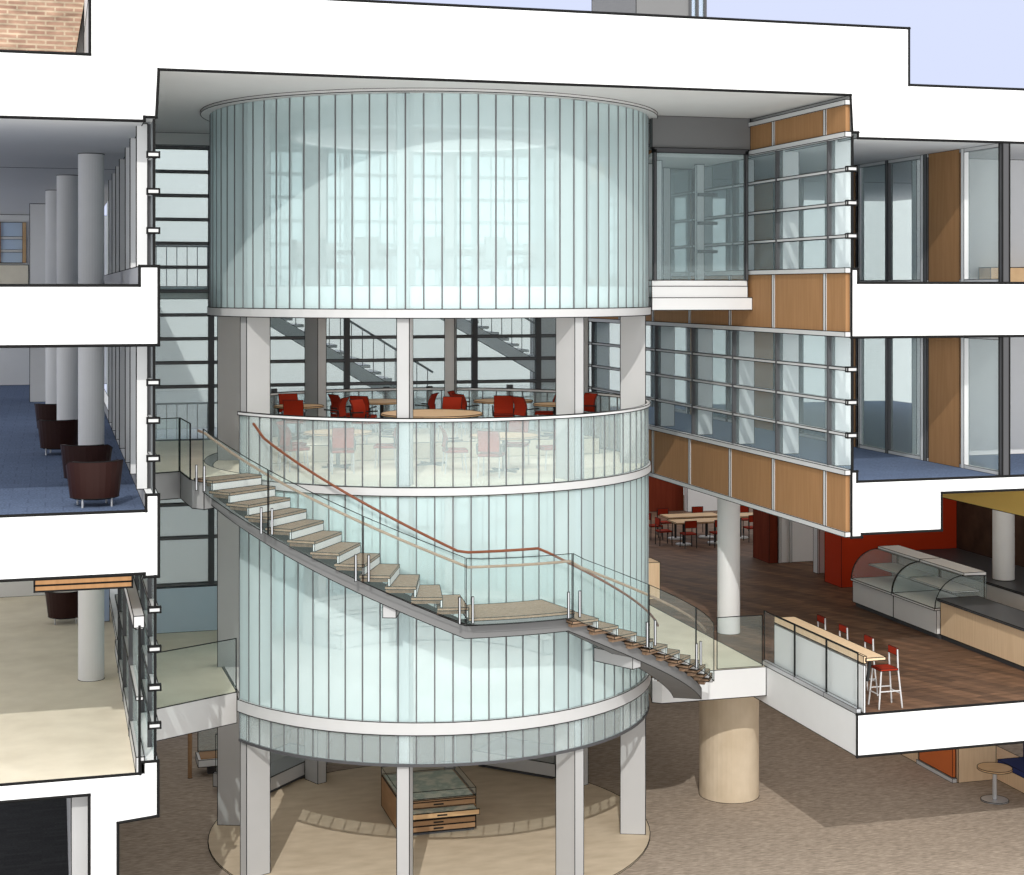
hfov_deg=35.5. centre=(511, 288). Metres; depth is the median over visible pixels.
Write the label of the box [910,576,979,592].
shelf
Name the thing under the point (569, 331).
column
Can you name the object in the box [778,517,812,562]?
wall
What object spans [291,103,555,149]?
ceiling
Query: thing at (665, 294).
bridge room
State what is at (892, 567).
shelf
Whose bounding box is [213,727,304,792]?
plinth
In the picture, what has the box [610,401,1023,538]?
floor
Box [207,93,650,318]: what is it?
drum
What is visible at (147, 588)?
window
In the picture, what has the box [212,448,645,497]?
floor
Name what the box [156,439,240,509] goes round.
floor
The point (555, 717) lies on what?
drum
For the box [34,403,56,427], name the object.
armchair
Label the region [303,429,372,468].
round table
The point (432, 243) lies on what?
chair
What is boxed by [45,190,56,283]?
round column
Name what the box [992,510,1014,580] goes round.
round column
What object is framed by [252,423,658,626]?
handrail
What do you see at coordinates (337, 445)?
chair
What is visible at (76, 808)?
wall
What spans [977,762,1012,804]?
bistro table
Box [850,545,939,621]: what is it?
display case
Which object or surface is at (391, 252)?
meeting table
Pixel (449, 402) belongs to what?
chair
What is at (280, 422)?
chair
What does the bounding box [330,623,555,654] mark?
bench
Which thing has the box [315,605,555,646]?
bench
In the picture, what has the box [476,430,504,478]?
chair
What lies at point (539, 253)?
chair
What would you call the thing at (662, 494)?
wall
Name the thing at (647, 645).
guard
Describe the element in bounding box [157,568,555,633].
wall
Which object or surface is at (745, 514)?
dining table
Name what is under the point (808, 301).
wall
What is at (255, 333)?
column
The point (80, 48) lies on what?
wall
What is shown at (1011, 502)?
ceiling
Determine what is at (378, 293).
floor
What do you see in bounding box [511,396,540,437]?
chair
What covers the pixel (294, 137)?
trim
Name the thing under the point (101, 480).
armchair
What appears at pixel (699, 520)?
dining table
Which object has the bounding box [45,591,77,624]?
armchair
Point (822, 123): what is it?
wall
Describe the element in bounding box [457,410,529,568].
wall
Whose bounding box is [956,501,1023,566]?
wall
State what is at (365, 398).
chair
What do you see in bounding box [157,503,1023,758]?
floor
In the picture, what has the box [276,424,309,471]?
chair
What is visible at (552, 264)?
chair
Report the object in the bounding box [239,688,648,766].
skirt
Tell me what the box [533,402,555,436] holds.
round table
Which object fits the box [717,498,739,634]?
round column
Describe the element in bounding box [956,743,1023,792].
banquette
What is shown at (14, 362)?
wall
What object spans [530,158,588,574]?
wall
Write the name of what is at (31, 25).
brick wall
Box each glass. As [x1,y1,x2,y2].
[651,326,1010,475]
[678,141,1010,283]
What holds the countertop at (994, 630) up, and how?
on the floor at (954, 696)
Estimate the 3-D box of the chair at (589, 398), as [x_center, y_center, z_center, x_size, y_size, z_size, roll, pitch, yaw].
[1.655,2.907,37.283,0.552,0.948,0.536,0,0,-36]
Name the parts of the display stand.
panel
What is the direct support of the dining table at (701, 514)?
on the floor at (954, 696)
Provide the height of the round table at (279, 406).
0.742 m
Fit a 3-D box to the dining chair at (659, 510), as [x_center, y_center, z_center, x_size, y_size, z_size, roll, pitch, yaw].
[5.121,7.818,53.590,0.432,0.886,0.449,0,0,-16]
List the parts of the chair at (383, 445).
seat, armrest, backrest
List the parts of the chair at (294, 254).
backrest, seat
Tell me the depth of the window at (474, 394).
39.60 m
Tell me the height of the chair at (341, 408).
0.948 m
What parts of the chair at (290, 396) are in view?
backrest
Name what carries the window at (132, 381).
on the floor at (45, 534)
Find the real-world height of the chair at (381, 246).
0.986 m
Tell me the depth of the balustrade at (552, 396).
39.85 m
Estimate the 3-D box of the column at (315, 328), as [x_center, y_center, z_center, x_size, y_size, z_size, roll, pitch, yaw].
[-4.680,4.005,38.109,0.257,15.427,0.557,0,0,-42]
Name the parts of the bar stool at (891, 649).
leg, leg, seat, leg, backrest, leg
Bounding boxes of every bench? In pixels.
[302,589,591,650]
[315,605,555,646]
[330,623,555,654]
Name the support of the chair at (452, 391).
on the floor at (423, 436)
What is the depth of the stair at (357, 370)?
41.71 m
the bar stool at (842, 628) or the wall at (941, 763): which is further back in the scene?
the wall at (941, 763)
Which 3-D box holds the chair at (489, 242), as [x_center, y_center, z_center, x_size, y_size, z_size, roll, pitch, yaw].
[-0.435,-0.552,32.412,0.528,0.986,0.500,0,0,-29]
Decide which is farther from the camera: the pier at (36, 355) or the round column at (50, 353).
the pier at (36, 355)
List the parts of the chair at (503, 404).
seat, backrest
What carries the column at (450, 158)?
on the floor at (820, 808)
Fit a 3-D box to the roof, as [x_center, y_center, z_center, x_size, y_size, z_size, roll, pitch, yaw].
[-2.383,-3.990,48.199,32.052,2.292,38.026,0,0,-16]
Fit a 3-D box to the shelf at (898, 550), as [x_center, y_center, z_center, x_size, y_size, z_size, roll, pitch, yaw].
[10.152,6.770,40.947,0.615,0.095,2.095,0,0,-16]
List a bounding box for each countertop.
[774,615,885,712]
[890,548,1023,610]
[937,596,1023,670]
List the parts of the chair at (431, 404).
backrest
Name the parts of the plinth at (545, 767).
glass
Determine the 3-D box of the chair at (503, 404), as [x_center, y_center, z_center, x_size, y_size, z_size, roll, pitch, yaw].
[-0.194,2.907,36.870,0.536,0.948,0.552,0,0,-1]
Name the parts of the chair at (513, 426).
leg, seat, backrest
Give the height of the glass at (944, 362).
2.840 m
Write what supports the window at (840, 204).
in the wall at (808, 301)
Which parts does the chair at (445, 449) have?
backrest, armrest, seat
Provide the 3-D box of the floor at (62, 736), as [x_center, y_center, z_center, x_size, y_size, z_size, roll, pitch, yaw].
[-11.771,10.360,35.106,6.784,4.612,18.034,0,0,-16]
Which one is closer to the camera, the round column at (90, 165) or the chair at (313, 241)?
the chair at (313, 241)
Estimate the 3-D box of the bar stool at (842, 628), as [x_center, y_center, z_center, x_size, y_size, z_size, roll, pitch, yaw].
[6.820,7.673,33.687,0.538,1.177,0.452,0,0,-16]
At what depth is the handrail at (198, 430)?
29.29 m
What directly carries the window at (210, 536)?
in the wall at (187, 608)
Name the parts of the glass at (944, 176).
frame post, frame post, timber panel, frame post, timber panel, frame post, frame post, frame post, frame post, frame rail, timber panel, frame post, frame post, frame post, frame post, frame post, frame rail, timber panel, frame post, frame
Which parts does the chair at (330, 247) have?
backrest, seat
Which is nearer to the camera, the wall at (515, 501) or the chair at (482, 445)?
the chair at (482, 445)
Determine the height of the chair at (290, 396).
0.948 m
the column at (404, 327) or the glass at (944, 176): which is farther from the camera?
the glass at (944, 176)
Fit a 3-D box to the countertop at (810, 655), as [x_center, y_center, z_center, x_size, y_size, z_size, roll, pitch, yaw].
[6.511,7.689,33.078,0.497,1.114,4.017,0,0,-16]
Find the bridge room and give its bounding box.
[601,147,751,310]
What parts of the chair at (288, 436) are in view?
backrest, seat, armrest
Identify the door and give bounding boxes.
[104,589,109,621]
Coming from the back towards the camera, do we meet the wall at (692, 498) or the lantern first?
the wall at (692, 498)
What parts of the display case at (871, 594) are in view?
pane, curved pane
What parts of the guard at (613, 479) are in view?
rail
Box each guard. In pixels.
[156,417,190,479]
[158,638,236,707]
[195,429,713,680]
[237,387,650,496]
[716,615,762,668]
[763,610,860,712]
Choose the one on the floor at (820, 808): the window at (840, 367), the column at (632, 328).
the column at (632, 328)
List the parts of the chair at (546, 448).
seat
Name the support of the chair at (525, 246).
on the floor at (378, 293)
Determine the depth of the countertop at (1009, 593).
41.18 m
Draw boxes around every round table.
[274,404,323,438]
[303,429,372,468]
[369,399,395,432]
[381,409,482,465]
[469,432,537,472]
[473,398,532,431]
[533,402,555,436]
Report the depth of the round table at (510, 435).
32.77 m
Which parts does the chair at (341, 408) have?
backrest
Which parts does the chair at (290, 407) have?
backrest, seat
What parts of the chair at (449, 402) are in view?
backrest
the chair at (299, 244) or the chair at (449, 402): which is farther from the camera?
the chair at (449, 402)
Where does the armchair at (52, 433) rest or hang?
on the floor at (45, 534)
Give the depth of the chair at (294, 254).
33.84 m
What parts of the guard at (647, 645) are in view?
post, post, glass panel, post, post, glass panel, post, post, glass panel, post, post, glass panel, post, post, glass panel, post, post, glass panel, post, post, glass panel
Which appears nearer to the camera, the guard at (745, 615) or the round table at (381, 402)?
the guard at (745, 615)
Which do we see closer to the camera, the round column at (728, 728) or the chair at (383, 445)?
the chair at (383, 445)
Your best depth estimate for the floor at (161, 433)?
43.48 m
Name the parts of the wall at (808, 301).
timber panel, timber panel, timber panel, post, timber panel, rail, rail, post, timber panel, post, timber panel, post, timber panel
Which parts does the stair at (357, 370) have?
handrail, handrail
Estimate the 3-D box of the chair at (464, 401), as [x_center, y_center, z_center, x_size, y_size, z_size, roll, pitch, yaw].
[-1.054,2.907,37.299,0.552,0.948,0.536,0,0,-36]
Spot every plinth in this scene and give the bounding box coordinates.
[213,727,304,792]
[472,725,555,778]
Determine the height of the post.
2.867 m
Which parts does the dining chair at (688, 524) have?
seat, backrest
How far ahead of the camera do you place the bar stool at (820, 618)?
34.65 m
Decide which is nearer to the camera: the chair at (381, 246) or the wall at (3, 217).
the chair at (381, 246)
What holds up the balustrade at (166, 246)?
on the floor at (162, 295)
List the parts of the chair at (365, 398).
backrest, seat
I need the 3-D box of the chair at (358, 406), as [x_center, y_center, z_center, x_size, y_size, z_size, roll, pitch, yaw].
[-3.245,2.907,35.243,0.552,0.948,0.536,0,0,34]
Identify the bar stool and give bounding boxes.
[817,614,827,647]
[831,623,847,653]
[864,634,877,695]
[868,644,902,709]
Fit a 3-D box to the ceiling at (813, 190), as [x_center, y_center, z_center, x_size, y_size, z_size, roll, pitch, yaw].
[8.071,-3.465,47.840,12.100,1.070,8.480,0,0,-16]
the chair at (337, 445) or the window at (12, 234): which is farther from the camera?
the window at (12, 234)
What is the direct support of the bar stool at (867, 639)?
on the floor at (954, 696)
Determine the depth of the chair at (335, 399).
37.01 m
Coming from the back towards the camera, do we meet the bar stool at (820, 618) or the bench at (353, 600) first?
the bench at (353, 600)
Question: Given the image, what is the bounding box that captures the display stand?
[195,732,216,773]
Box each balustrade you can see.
[156,245,215,285]
[156,395,554,439]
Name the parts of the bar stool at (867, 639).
leg, backrest, leg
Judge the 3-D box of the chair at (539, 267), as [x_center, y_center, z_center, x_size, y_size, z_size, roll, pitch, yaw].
[0.875,-0.552,35.588,0.500,0.986,0.528,0,0,-16]
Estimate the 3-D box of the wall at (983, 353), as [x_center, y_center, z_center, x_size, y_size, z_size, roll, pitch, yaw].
[12.114,0.405,36.558,6.567,6.687,0.217,0,0,-16]
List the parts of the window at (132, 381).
pane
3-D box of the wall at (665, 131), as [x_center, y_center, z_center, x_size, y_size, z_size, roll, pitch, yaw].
[4.127,-3.410,35.026,2.327,0.717,0.157,0,0,-16]
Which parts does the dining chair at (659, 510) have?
backrest, seat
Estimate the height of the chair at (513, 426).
0.948 m
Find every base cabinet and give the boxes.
[0,265,28,283]
[381,761,479,835]
[615,558,659,599]
[979,267,1023,281]
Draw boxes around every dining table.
[659,512,716,539]
[667,517,716,545]
[740,512,752,538]
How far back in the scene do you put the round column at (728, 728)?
36.58 m
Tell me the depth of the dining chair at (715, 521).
51.08 m
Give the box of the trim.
[291,124,555,152]
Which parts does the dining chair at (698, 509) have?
backrest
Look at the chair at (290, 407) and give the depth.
35.18 m
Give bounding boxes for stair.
[194,473,712,698]
[271,270,533,408]
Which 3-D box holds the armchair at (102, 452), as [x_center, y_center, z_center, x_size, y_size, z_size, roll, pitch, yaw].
[-8.229,3.386,30.893,0.988,0.808,0.869,0,0,1]
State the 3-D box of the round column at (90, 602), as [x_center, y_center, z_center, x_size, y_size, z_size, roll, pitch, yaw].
[-8.929,6.575,33.954,0.559,3.407,0.559,0,0,-16]
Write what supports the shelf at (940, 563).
attached to the display case at (917, 610)
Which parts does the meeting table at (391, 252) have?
leg, leg, leg, leg, leg, leg, leg, leg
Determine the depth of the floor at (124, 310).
27.06 m
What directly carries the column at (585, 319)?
on the floor at (820, 808)
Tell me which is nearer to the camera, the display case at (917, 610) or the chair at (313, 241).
the chair at (313, 241)
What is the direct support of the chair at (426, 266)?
on the floor at (378, 293)
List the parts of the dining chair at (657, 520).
backrest, seat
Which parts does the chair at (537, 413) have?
seat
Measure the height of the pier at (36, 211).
2.817 m
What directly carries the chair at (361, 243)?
on the floor at (378, 293)
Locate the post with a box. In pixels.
[188,734,191,778]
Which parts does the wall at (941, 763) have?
birch panel, orange panel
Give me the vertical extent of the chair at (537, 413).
0.948 m
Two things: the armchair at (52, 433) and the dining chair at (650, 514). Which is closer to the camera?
the armchair at (52, 433)
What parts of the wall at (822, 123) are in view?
post, timber panel, rail, timber panel, post, timber panel, post, timber panel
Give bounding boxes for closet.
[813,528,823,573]
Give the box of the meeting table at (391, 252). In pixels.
[331,249,527,284]
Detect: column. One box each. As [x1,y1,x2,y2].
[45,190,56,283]
[45,348,56,403]
[56,175,77,283]
[57,347,77,419]
[78,153,104,283]
[78,347,103,444]
[78,589,104,681]
[217,119,239,825]
[240,102,270,874]
[305,145,326,783]
[396,93,412,874]
[444,152,456,769]
[556,100,583,874]
[584,132,588,785]
[620,117,645,834]
[699,697,758,803]
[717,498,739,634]
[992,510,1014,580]
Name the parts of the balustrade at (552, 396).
rail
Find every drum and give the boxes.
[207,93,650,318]
[237,474,650,735]
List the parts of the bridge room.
post, frame post, post, post, sill, pane, post, frame post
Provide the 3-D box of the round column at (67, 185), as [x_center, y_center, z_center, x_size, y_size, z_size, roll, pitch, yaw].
[-11.208,-1.460,40.375,0.559,2.817,0.559,0,0,-16]
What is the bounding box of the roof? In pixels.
[0,0,1023,214]
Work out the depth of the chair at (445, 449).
32.46 m
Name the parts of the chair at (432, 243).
seat, backrest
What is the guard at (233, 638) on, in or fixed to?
on the floor at (954, 696)
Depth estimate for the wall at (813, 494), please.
35.17 m
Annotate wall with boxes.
[0,0,83,51]
[0,214,106,274]
[0,347,106,384]
[0,581,73,597]
[66,797,87,874]
[77,0,87,52]
[156,132,619,156]
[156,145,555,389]
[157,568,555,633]
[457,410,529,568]
[487,489,595,516]
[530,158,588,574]
[588,99,851,186]
[588,267,851,336]
[588,412,850,537]
[596,476,683,513]
[649,115,750,150]
[684,487,716,511]
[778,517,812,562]
[824,498,955,587]
[901,749,956,782]
[912,158,1023,455]
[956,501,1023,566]
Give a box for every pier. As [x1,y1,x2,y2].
[29,203,44,283]
[29,348,44,401]
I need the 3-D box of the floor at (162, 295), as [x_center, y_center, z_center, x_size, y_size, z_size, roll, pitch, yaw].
[-3.874,0.090,40.684,11.527,0.317,1.667,0,0,-16]
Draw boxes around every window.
[0,222,25,262]
[108,119,159,273]
[108,346,159,493]
[115,576,144,773]
[134,575,161,759]
[156,384,552,440]
[157,497,555,587]
[588,135,857,273]
[588,322,857,470]
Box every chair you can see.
[275,420,306,466]
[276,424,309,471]
[277,393,302,435]
[281,400,306,441]
[291,239,317,284]
[296,241,322,284]
[309,238,342,284]
[321,397,348,439]
[322,243,350,284]
[328,394,356,428]
[330,427,355,473]
[349,396,376,436]
[349,398,378,443]
[355,237,388,284]
[367,244,392,284]
[373,427,395,468]
[413,393,437,432]
[418,236,444,284]
[419,261,440,284]
[437,396,463,439]
[438,425,467,473]
[447,390,473,431]
[452,393,480,434]
[467,244,494,284]
[474,237,507,284]
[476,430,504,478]
[492,395,513,430]
[507,420,530,466]
[509,243,539,284]
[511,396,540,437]
[519,238,551,284]
[535,394,555,432]
[536,428,555,470]
[538,256,555,280]
[543,255,555,284]
[584,393,597,433]
[649,513,662,539]
[655,517,672,545]
[657,508,672,536]
[680,521,696,548]
[691,506,702,531]
[709,520,716,547]
[740,506,748,530]
[743,515,752,541]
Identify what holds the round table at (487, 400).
on the floor at (423, 436)
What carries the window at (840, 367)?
in the wall at (813, 494)
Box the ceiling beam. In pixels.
[33,575,132,592]
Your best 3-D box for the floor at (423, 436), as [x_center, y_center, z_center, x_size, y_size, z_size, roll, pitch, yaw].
[-2.388,3.560,36.971,8.075,0.377,3.645,0,0,-16]
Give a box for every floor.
[0,265,159,347]
[0,385,159,581]
[0,589,159,874]
[0,695,1023,874]
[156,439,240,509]
[157,421,551,439]
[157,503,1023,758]
[160,286,207,298]
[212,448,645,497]
[215,285,641,308]
[272,428,599,463]
[600,268,1023,338]
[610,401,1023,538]
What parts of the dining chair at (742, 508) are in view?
backrest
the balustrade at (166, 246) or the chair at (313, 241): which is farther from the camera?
the balustrade at (166, 246)
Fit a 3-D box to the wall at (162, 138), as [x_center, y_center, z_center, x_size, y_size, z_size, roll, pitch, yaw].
[-2.856,-3.610,40.092,13.157,0.317,0.267,0,0,-16]
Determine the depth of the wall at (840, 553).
44.62 m
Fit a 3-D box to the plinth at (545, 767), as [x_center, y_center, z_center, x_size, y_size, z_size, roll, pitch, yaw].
[0.383,11.061,39.299,2.350,1.298,1.430,0,0,30]
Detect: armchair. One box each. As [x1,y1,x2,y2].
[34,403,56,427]
[37,419,77,454]
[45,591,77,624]
[60,444,112,478]
[65,459,122,507]
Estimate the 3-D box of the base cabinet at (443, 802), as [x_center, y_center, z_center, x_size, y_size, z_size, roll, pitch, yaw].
[-1.810,11.241,35.176,1.696,0.938,2.393,0,0,-16]
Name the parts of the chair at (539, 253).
seat, backrest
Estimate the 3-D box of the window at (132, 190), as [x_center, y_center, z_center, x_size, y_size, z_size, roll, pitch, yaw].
[-8.676,-1.650,35.989,0.363,2.534,18.044,0,0,-16]
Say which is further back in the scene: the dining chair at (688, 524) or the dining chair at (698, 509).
the dining chair at (698, 509)
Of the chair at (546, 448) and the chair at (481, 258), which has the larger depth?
the chair at (481, 258)
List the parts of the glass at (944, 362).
frame post, frame post, frame post, timber panel, frame post, timber panel, frame post, frame post, frame post, frame post, frame rail, timber panel, frame post, frame post, frame post, frame post, frame post, timber panel, frame post, frame rail, frame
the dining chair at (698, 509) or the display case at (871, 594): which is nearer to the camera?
the display case at (871, 594)
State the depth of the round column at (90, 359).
33.72 m
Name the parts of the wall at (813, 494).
timber panel, post, timber panel, post, timber panel, post, timber panel, rail, post, rail, timber panel, post, timber panel, post, timber panel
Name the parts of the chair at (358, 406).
backrest, seat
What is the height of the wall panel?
3.517 m
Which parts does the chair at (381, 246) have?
backrest, seat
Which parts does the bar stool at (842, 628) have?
backrest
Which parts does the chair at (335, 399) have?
backrest, seat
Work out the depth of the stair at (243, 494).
29.68 m
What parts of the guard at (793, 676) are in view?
glass panel, glass panel, glass panel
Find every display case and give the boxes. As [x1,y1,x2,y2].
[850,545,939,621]
[891,558,986,638]
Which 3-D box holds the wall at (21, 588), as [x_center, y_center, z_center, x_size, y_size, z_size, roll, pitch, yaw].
[-14.204,6.575,42.896,6.367,3.407,0.317,0,0,-16]
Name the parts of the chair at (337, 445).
seat, backrest, leg, leg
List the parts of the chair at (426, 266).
seat, backrest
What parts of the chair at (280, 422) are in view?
backrest, seat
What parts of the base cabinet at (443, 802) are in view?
glass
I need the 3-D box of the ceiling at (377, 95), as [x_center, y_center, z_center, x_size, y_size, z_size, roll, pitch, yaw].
[-1.771,-3.730,34.822,9.858,0.077,9.858,0,0,-16]
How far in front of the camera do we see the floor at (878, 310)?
31.52 m
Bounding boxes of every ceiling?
[200,88,657,133]
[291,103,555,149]
[588,156,911,200]
[943,491,1023,516]
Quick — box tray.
[195,752,216,767]
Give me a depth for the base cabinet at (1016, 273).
35.67 m
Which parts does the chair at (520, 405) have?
backrest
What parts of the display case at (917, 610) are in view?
pane, curved pane, pane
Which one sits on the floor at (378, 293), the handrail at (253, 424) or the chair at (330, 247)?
the chair at (330, 247)
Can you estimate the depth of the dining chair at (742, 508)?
54.46 m
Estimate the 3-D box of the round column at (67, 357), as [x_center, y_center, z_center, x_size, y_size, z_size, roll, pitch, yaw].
[-11.208,2.380,40.375,0.559,2.837,0.559,0,0,-16]
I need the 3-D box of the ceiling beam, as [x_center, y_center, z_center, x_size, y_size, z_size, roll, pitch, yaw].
[-7.585,4.980,28.254,1.632,0.232,2.532,0,0,-16]
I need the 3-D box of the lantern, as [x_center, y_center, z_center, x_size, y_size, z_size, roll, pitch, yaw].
[3.106,-5.985,36.772,1.668,1.767,3.038,0,0,-16]
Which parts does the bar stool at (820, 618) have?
backrest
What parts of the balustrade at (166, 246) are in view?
rail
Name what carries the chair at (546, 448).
on the floor at (425, 473)
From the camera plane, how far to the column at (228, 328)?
34.93 m
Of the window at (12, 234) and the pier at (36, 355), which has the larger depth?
the window at (12, 234)
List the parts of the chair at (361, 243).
backrest, leg, seat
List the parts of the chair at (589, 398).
backrest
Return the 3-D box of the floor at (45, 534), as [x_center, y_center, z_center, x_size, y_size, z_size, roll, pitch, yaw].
[-14.525,4.220,44.720,6.792,1.452,38.034,0,0,-16]
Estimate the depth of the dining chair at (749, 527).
52.16 m
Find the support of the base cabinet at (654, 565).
on the floor at (954, 696)
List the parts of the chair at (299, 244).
backrest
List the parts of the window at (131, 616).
rail, rail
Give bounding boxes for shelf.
[868,562,934,577]
[878,545,939,560]
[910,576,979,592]
[919,558,986,576]
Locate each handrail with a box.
[197,429,705,631]
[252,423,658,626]
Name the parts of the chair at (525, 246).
seat, backrest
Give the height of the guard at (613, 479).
1.472 m
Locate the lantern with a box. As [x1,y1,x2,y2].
[592,0,706,16]
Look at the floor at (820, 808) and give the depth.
35.28 m
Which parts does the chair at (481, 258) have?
seat, backrest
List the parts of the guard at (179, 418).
glass panel, glass panel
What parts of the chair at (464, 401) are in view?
backrest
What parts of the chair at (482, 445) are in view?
leg, backrest, seat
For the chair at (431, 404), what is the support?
on the floor at (423, 436)
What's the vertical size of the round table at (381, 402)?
0.742 m
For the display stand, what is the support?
on the floor at (820, 808)
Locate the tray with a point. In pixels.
(203, 759)
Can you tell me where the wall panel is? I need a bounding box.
[753,509,777,563]
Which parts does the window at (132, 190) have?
pane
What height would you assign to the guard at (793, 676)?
1.197 m
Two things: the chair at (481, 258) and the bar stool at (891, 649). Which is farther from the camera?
the chair at (481, 258)
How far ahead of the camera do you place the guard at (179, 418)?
31.83 m
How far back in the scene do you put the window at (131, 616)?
29.57 m
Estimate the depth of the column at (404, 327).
30.17 m
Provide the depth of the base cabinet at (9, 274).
60.74 m
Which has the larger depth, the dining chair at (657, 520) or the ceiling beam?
the dining chair at (657, 520)
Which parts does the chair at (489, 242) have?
seat, backrest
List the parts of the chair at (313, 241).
backrest, leg, seat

